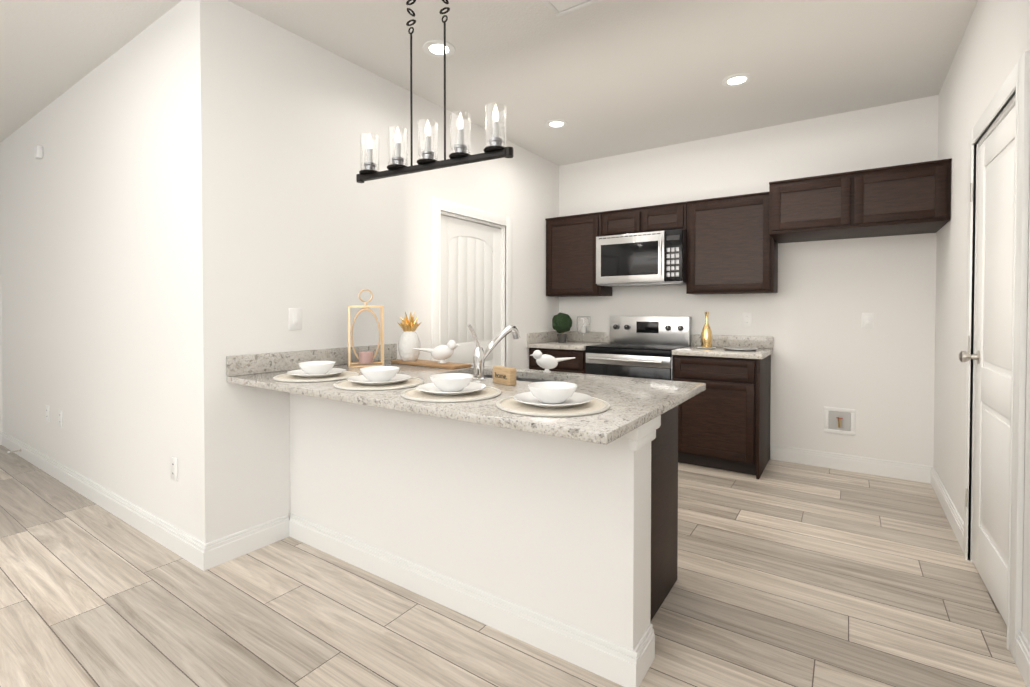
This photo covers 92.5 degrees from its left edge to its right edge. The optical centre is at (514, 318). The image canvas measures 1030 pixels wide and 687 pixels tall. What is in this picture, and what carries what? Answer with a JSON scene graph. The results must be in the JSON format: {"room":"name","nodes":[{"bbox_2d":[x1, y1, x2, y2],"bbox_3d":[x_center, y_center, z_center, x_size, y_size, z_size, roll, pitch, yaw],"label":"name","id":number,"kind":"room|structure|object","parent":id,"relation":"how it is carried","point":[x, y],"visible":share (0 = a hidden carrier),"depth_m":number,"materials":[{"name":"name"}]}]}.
{"room":"kitchen","nodes":[
{"label":"kitchen","id":0,"kind":"room"},
{"bbox_2d":[0,275,2,432],"bbox_3d":[-5.978,-0.187,2.729,0.120,2.740,4.620,1,1,34],"label":"wall","id":1,"kind":"structure","parent":0,"point":[1,411],"depth_m":4.51,"materials":[{"name":"white paint"}]},
{"bbox_2d":[0,0,193,536],"bbox_3d":[-3.102,-0.199,3.499,3.780,2.740,0.120,1,1,34],"label":"wall","id":2,"kind":"structure","parent":0,"point":[95,267],"depth_m":2.98,"materials":[{"name":"white paint"}]},
{"bbox_2d":[34,145,42,158],"bbox_3d":[-3.594,-1.253,3.719,0.080,0.090,0.037,1,1,34],"label":"sensor","id":3,"kind":"object","parent":2,"relation":"attached to","point":[38,151],"visible":1,"depth_m":3.70,"materials":[{"name":"white plastic"}]},
{"bbox_2d":[46,405,49,421],"bbox_3d":[-3.536,0.717,3.730,0.075,0.118,0.008,1,1,34],"label":"outlet","id":4,"kind":"object","parent":2,"relation":"attached to","point":[47,413],"visible":1,"depth_m":3.71,"materials":[{"name":"white plastic"}]},
{"bbox_2d":[58,410,62,426],"bbox_3d":[-3.279,0.720,3.556,0.075,0.118,0.008,1,1,34],"label":"outlet","id":5,"kind":"object","parent":2,"relation":"attached to","point":[60,420],"visible":1,"depth_m":3.55,"materials":[{"name":"white plastic"}]},
{"bbox_2d":[0,431,203,570],"bbox_3d":[-3.072,1.112,3.417,3.886,0.120,0.018,1,1,34],"label":"baseboard","id":6,"kind":"structure","parent":2,"relation":"attached to","point":[174,539],"depth_m":2.92,"materials":[{"name":"white paint"}]},
{"bbox_2d":[170,456,177,481],"bbox_3d":[-1.739,0.767,2.514,0.075,0.118,0.008,1,1,34],"label":"outlet","id":7,"kind":"object","parent":2,"relation":"attached to","point":[174,467],"visible":1,"depth_m":2.51,"materials":[{"name":"white plastic"}]},
{"bbox_2d":[188,0,558,543],"bbox_3d":[-0.802,-0.207,3.954,0.720,2.740,3.450,1,1,34],"label":"wall","id":8,"kind":"structure","parent":0,"point":[287,211],"depth_m":2.69,"materials":[{"name":"white paint"}]},
{"bbox_2d":[200,514,287,570],"bbox_3d":[-1.355,1.127,2.502,0.016,0.120,0.390,1,1,34],"label":"baseboard","id":9,"kind":"structure","parent":8,"relation":"attached to","point":[217,552],"depth_m":2.48,"materials":[{"name":"white paint"}]},
{"bbox_2d":[289,308,301,329],"bbox_3d":[-1.206,0.004,2.708,0.010,0.118,0.075,1,1,34],"label":"light switch","id":10,"kind":"object","parent":8,"relation":"attached to","point":[295,318],"visible":1,"depth_m":2.71,"materials":[{"name":"white plastic"}]},
{"bbox_2d":[441,215,500,365],"bbox_3d":[-0.336,0.184,4.025,0.106,1.940,0.810,1,1,34],"label":"pantry door","id":11,"kind":"structure","parent":8,"relation":"in","point":[471,273],"depth_m":4.01,"materials":[{"name":"white paint"}]},
{"bbox_2d":[431,196,511,367],"bbox_3d":[-0.368,0.134,4.046,0.142,2.055,1.020,1,1,34],"label":"door frame","id":12,"kind":"structure","parent":8,"relation":"attached to","point":[440,207],"depth_m":3.95,"materials":[{"name":"white paint"}]},
{"bbox_2d":[527,331,558,342],"bbox_3d":[0.289,0.184,4.910,0.020,0.100,0.607,1,1,34],"label":"backsplash","id":13,"kind":"structure","parent":8,"relation":"attached to","point":[537,337],"depth_m":4.83,"materials":[{"name":"grey stone"}]},
{"bbox_2d":[290,393,660,649],"bbox_3d":[-0.363,0.756,2.211,1.977,0.872,0.230,1,1,34],"label":"wall","id":14,"kind":"structure","parent":0,"point":[556,528],"depth_m":1.91,"materials":[{"name":"white paint"}]},
{"bbox_2d":[288,514,647,686],"bbox_3d":[-0.420,1.133,2.143,1.966,0.120,0.020,1,1,34],"label":"baseboard","id":15,"kind":"structure","parent":14,"relation":"attached to","point":[602,657],"depth_m":1.91,"materials":[{"name":"white paint"}]},
{"bbox_2d":[0,0,977,165],"bbox_3d":[-2.126,-1.572,2.110,7.170,0.050,8.190,1,1,34],"label":"ceiling","id":16,"kind":"structure","parent":0,"point":[605,78],"depth_m":2.92,"materials":[{"name":"white paint"}]},
{"bbox_2d":[356,0,512,182],"bbox_3d":[-0.331,-1.053,1.870,0.738,0.979,0.086,1,1,29],"label":"linear chandelier","id":17,"kind":"object","parent":16,"relation":"hanging from","point":[495,149],"visible":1,"depth_m":1.85,"materials":[{"name":"black metal"}]},
{"bbox_2d":[422,40,454,57],"bbox_3d":[-0.438,-1.554,2.846,0.188,0.008,0.188,1,1,34],"label":"recessed light","id":18,"kind":"object","parent":16,"relation":"in","point":[434,48],"visible":0.92,"depth_m":2.84,"materials":[{"name":"white paint"}]},
{"bbox_2d":[545,119,567,128],"bbox_3d":[0.335,-1.573,3.989,0.188,0.008,0.188,1,1,34],"label":"recessed light","id":19,"kind":"object","parent":16,"relation":"in","point":[557,123],"visible":0.98,"depth_m":3.98,"materials":[{"name":"white paint"}]},
{"bbox_2d":[541,0,601,16],"bbox_3d":[0.285,-1.546,2.308,0.360,0.008,0.300,1,1,34],"label":"ceiling vent","id":20,"kind":"object","parent":16,"relation":"in","point":[558,8],"visible":1,"depth_m":2.43,"materials":[{"name":"white metal"}]},
{"bbox_2d":[721,73,752,86],"bbox_3d":[1.453,-1.561,3.232,0.188,0.008,0.188,1,1,34],"label":"recessed light","id":21,"kind":"object","parent":16,"relation":"in","point":[736,80],"visible":1,"depth_m":3.23,"materials":[{"name":"white paint"}]},
{"bbox_2d":[0,445,1026,686],"bbox_3d":[-2.126,1.218,2.155,7.170,0.050,8.190,1,1,34],"label":"floor","id":22,"kind":"structure","parent":0,"point":[790,574],"depth_m":2.03,"materials":[{"name":"wood"}]},
{"bbox_2d":[226,344,705,621],"bbox_3d":[-0.282,0.688,2.309,1.998,1.005,1.085,1,1,34],"label":"kitchen island","id":23,"kind":"object","parent":22,"relation":"on","point":[634,403],"depth_m":2.04,"materials":[{"name":"grey stone"}]},
{"bbox_2d":[273,371,358,381],"bbox_3d":[-0.962,0.278,2.397,0.385,0.009,0.385,1,1,34],"label":"placemat","id":24,"kind":"object","parent":23,"relation":"on","point":[286,377],"visible":0.65,"depth_m":2.30,"materials":[{"name":"white fabric"}]},
{"bbox_2d":[287,361,345,377],"bbox_3d":[-0.962,0.246,2.396,0.268,0.064,0.268,1,1,34],"label":"plate","id":25,"kind":"object","parent":24,"relation":"on","point":[314,369],"visible":1,"depth_m":2.35,"materials":[{"name":"white ceramic"}]},
{"bbox_2d":[348,289,383,367],"bbox_3d":[-0.874,0.051,2.889,0.194,0.448,0.194,0,1,-18],"label":"lantern","id":26,"kind":"object","parent":23,"relation":"on","point":[366,359],"visible":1,"depth_m":2.87,"materials":[{"name":"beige metal"}]},
{"bbox_2d":[333,377,423,390],"bbox_3d":[-0.593,0.282,2.165,0.385,0.009,0.385,1,1,34],"label":"placemat","id":27,"kind":"object","parent":23,"relation":"on","point":[347,384],"visible":0.71,"depth_m":2.09,"materials":[{"name":"white fabric"}]},
{"bbox_2d":[348,366,410,384],"bbox_3d":[-0.593,0.250,2.165,0.268,0.064,0.268,1,1,34],"label":"plate","id":28,"kind":"object","parent":27,"relation":"on","point":[380,375],"visible":1,"depth_m":2.12,"materials":[{"name":"white ceramic"}]},
{"bbox_2d":[391,359,471,368],"bbox_3d":[-0.505,0.267,2.920,0.540,0.016,0.150,1,1,38],"label":"serving board","id":29,"kind":"object","parent":23,"relation":"on","point":[436,364],"visible":0.79,"depth_m":2.85,"materials":[{"name":"brown wood"}]},
{"bbox_2d":[398,311,421,360],"bbox_3d":[-0.645,0.106,3.013,0.147,0.300,0.147,1,1,34],"label":"pineapple","id":30,"kind":"object","parent":29,"relation":"on","point":[409,340],"visible":0.98,"depth_m":2.97,"materials":[{"name":"white ceramic"}]},
{"bbox_2d":[413,340,459,363],"bbox_3d":[-0.455,0.191,2.874,0.276,0.134,0.118,1,1,34],"label":"bird","id":31,"kind":"object","parent":29,"relation":"on","point":[441,353],"visible":1,"depth_m":2.83},
{"bbox_2d":[401,386,500,401],"bbox_3d":[-0.245,0.286,1.912,0.385,0.009,0.385,1,1,34],"label":"placemat","id":32,"kind":"object","parent":23,"relation":"on","point":[487,392],"visible":0.69,"depth_m":1.82,"materials":[{"name":"white fabric"}]},
{"bbox_2d":[417,373,485,395],"bbox_3d":[-0.245,0.254,1.911,0.268,0.064,0.268,1,1,34],"label":"plate","id":33,"kind":"object","parent":32,"relation":"on","point":[449,384],"visible":1,"depth_m":1.87,"materials":[{"name":"white ceramic"}]},
{"bbox_2d":[467,323,519,380],"bbox_3d":[-0.098,0.151,2.396,0.062,0.264,0.413,1,1,34],"label":"tap","id":34,"kind":"object","parent":23,"relation":"on","point":[480,355],"visible":1,"depth_m":2.28,"materials":[{"name":"silver metal"}]},
{"bbox_2d":[493,366,515,385],"bbox_3d":[-0.047,0.251,2.169,0.036,0.072,0.130,-1,1,-38],"label":"block","id":35,"kind":"object","parent":23,"relation":"on","point":[510,374],"visible":0.98,"depth_m":2.13,"materials":[{"name":"beige wood"}]},
{"bbox_2d":[495,372,506,378],"bbox_3d":[-0.061,0.249,2.158,0.001,0.025,0.087,-1,1,-37],"label":"lettering","id":36,"kind":"object","parent":35,"relation":"attached to","point":[500,376],"visible":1,"depth_m":2.16,"materials":[{"name":"black"}]},
{"bbox_2d":[529,350,574,372],"bbox_3d":[0.199,0.221,2.582,0.169,0.118,0.199,1,1,34],"label":"bird","id":37,"kind":"object","parent":23,"relation":"on","point":[546,362],"visible":1,"depth_m":2.55},
{"bbox_2d":[496,396,609,416],"bbox_3d":[0.128,0.290,1.678,0.385,0.009,0.385,1,1,34],"label":"placemat","id":38,"kind":"object","parent":23,"relation":"on","point":[592,406],"visible":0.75,"depth_m":1.58,"materials":[{"name":"white fabric"}]},
{"bbox_2d":[513,381,591,407],"bbox_3d":[0.128,0.258,1.677,0.268,0.064,0.268,1,1,34],"label":"plate","id":39,"kind":"object","parent":38,"relation":"on","point":[550,394],"visible":1,"depth_m":1.65,"materials":[{"name":"white ceramic"}]},
{"bbox_2d":[527,347,585,373],"bbox_3d":[0.540,0.712,4.773,0.594,0.876,0.608,1,1,34],"label":"base cabinet","id":40,"kind":"object","parent":22,"relation":"on","point":[577,365],"depth_m":4.46,"materials":[{"name":"black wood"}]},
{"bbox_2d":[527,339,603,350],"bbox_3d":[0.534,0.255,4.758,0.596,0.038,0.628,1,1,34],"label":"countertop","id":41,"kind":"structure","parent":40,"relation":"on","point":[570,344],"depth_m":4.54,"materials":[{"name":"grey stone"}]},
{"bbox_2d":[552,313,571,342],"bbox_3d":[0.460,0.087,4.845,0.201,0.292,0.205,1,1,34],"label":"topiary plant","id":42,"kind":"object","parent":41,"relation":"on","point":[561,323],"visible":1,"depth_m":4.79,"materials":[{"name":"green plant"}]},
{"bbox_2d":[576,316,590,342],"bbox_3d":[0.659,0.107,4.727,0.140,0.256,0.140,1,1,34],"label":"hurricane","id":43,"kind":"object","parent":41,"relation":"on","point":[583,329],"visible":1,"depth_m":4.70,"materials":[{"name":"clear glass"}]},
{"bbox_2d":[586,316,690,380],"bbox_3d":[1.083,0.569,4.360,0.750,1.174,0.677,1,1,34],"label":"range","id":44,"kind":"object","parent":22,"relation":"on","point":[640,346],"visible":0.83,"depth_m":4.31,"materials":[{"name":"silver metal"}]},
{"bbox_2d":[673,355,770,478],"bbox_3d":[1.681,0.724,4.001,0.629,0.876,0.608,1,1,34],"label":"base cabinet","id":45,"kind":"object","parent":22,"relation":"on","point":[724,420],"depth_m":3.74,"materials":[{"name":"black wood"}]},
{"bbox_2d":[672,347,772,358],"bbox_3d":[1.683,0.268,3.980,0.648,0.038,0.628,1,1,34],"label":"countertop","id":46,"kind":"structure","parent":45,"relation":"on","point":[719,352],"depth_m":3.77,"materials":[{"name":"grey stone"}]},
{"bbox_2d":[701,312,711,347],"bbox_3d":[1.569,0.093,4.038,0.086,0.296,0.086,1,1,34],"label":"bottle vase","id":47,"kind":"object","parent":46,"relation":"on","point":[706,337],"visible":0.98,"depth_m":4.01,"materials":[{"name":"gold metal"}]},
{"bbox_2d":[724,347,757,350],"bbox_3d":[1.774,0.241,3.878,0.256,0.016,0.256,1,1,34],"label":"tray","id":48,"kind":"object","parent":46,"relation":"on","point":[739,349],"visible":1,"depth_m":3.86,"materials":[{"name":"silver metal"}]},
{"bbox_2d":[559,95,938,465],"bbox_3d":[1.751,-0.214,4.381,3.270,2.740,0.120,1,1,34],"label":"wall","id":49,"kind":"structure","parent":0,"point":[829,351],"depth_m":3.87,"materials":[{"name":"white paint"}]},
{"bbox_2d":[545,212,611,296],"bbox_3d":[0.627,-0.610,4.880,0.594,0.776,0.298,1,1,34],"label":"upper cabinet","id":50,"kind":"object","parent":49,"relation":"attached to","point":[570,240],"depth_m":4.76,"materials":[{"name":"brown wood"}]},
{"bbox_2d":[601,206,648,235],"bbox_3d":[1.062,-0.875,4.581,0.449,0.236,0.298,1,1,34],"label":"upper cabinet","id":51,"kind":"object","parent":49,"relation":"attached to","point":[631,220],"depth_m":4.46,"materials":[{"name":"brown wood"}]},
{"bbox_2d":[596,229,686,286],"bbox_3d":[1.157,-0.525,4.435,0.772,0.449,0.440,1,1,34],"label":"microwave","id":52,"kind":"object","parent":51,"relation":"attached to","point":[656,258],"visible":0.98,"depth_m":4.26,"materials":[{"name":"silver metal"}]},
{"bbox_2d":[559,331,773,346],"bbox_3d":[1.290,0.188,4.613,2.010,0.100,0.020,1,1,34],"label":"backsplash","id":53,"kind":"structure","parent":49,"relation":"attached to","point":[590,337],"depth_m":4.28,"materials":[{"name":"grey stone"}]},
{"bbox_2d":[649,201,688,231],"bbox_3d":[1.333,-0.872,4.398,0.449,0.236,0.298,1,1,34],"label":"upper cabinet","id":54,"kind":"object","parent":49,"relation":"attached to","point":[671,216],"depth_m":4.24,"materials":[{"name":"brown wood"}]},
{"bbox_2d":[685,192,777,294],"bbox_3d":[1.794,-0.597,4.091,0.656,0.776,0.298,1,1,34],"label":"upper cabinet","id":55,"kind":"object","parent":49,"relation":"attached to","point":[732,244],"depth_m":3.97,"materials":[{"name":"brown wood"}]},
{"bbox_2d":[742,313,751,326],"bbox_3d":[1.959,0.010,4.166,0.075,0.118,0.008,1,1,34],"label":"outlet","id":56,"kind":"object","parent":49,"relation":"attached to","point":[746,319],"visible":1,"depth_m":4.16,"materials":[{"name":"white plastic"}]},
{"bbox_2d":[765,170,864,245],"bbox_3d":[2.211,-0.792,3.618,0.553,0.371,0.608,1,1,34],"label":"upper cabinet","id":57,"kind":"object","parent":49,"relation":"attached to","point":[830,206],"depth_m":3.39,"materials":[{"name":"brown wood"}]},
{"bbox_2d":[824,407,854,435],"bbox_3d":[2.496,0.791,3.794,0.200,0.200,0.042,1,1,34],"label":"outlet box","id":58,"kind":"object","parent":49,"relation":"attached to","point":[839,420],"visible":1,"depth_m":3.80,"materials":[{"name":"white plastic"}]},
{"bbox_2d":[771,445,927,482],"bbox_3d":[2.528,1.106,3.793,1.000,0.120,0.018,1,1,34],"label":"baseboard","id":59,"kind":"structure","parent":49,"relation":"attached to","point":[886,468],"depth_m":3.76,"materials":[{"name":"white paint"}]},
{"bbox_2d":[861,313,873,328],"bbox_3d":[2.646,0.017,3.700,0.075,0.118,0.010,1,1,34],"label":"light switch","id":60,"kind":"object","parent":49,"relation":"attached to","point":[867,320],"visible":1,"depth_m":3.70,"materials":[{"name":"white plastic"}]},
{"bbox_2d":[865,158,951,237],"bbox_3d":[2.568,-0.788,3.377,0.553,0.371,0.608,1,1,34],"label":"upper cabinet","id":61,"kind":"object","parent":49,"relation":"attached to","point":[914,198],"depth_m":3.11,"materials":[{"name":"brown wood"}]},
{"bbox_2d":[933,0,1029,643],"bbox_3d":[1.022,-0.143,0.003,0.670,2.740,7.950,1,1,34],"label":"wall","id":62,"kind":"structure","parent":0,"point":[994,46],"depth_m":2.69,"materials":[{"name":"white paint"}]},
{"bbox_2d":[928,466,963,550],"bbox_3d":[2.621,1.119,2.999,0.016,0.120,1.230,1,1,34],"label":"baseboard","id":63,"kind":"structure","parent":62,"relation":"attached to","point":[956,523],"depth_m":2.90,"materials":[{"name":"white paint"}]},
{"bbox_2d":[958,106,1014,624],"bbox_3d":[2.007,0.186,2.085,0.115,2.000,0.726,1,1,34],"label":"door","id":64,"kind":"structure","parent":62,"relation":"in","point":[992,356],"depth_m":2.10,"materials":[{"name":"white paint"}]},
{"bbox_2d":[963,51,1029,661],"bbox_3d":[2.059,0.137,2.053,0.144,2.115,0.930,1,1,34],"label":"door frame","id":65,"kind":"structure","parent":62,"relation":"attached to","point":[1016,83],"depth_m":1.75,"materials":[{"name":"white paint"}]},
{"bbox_2d":[1016,630,1029,686],"bbox_3d":[0.138,1.178,-0.670,0.016,0.120,5.750,1,1,34],"label":"baseboard","id":66,"kind":"structure","parent":62,"relation":"attached to","point":[1022,644],"depth_m":1.65,"materials":[{"name":"white paint"}]}
]}

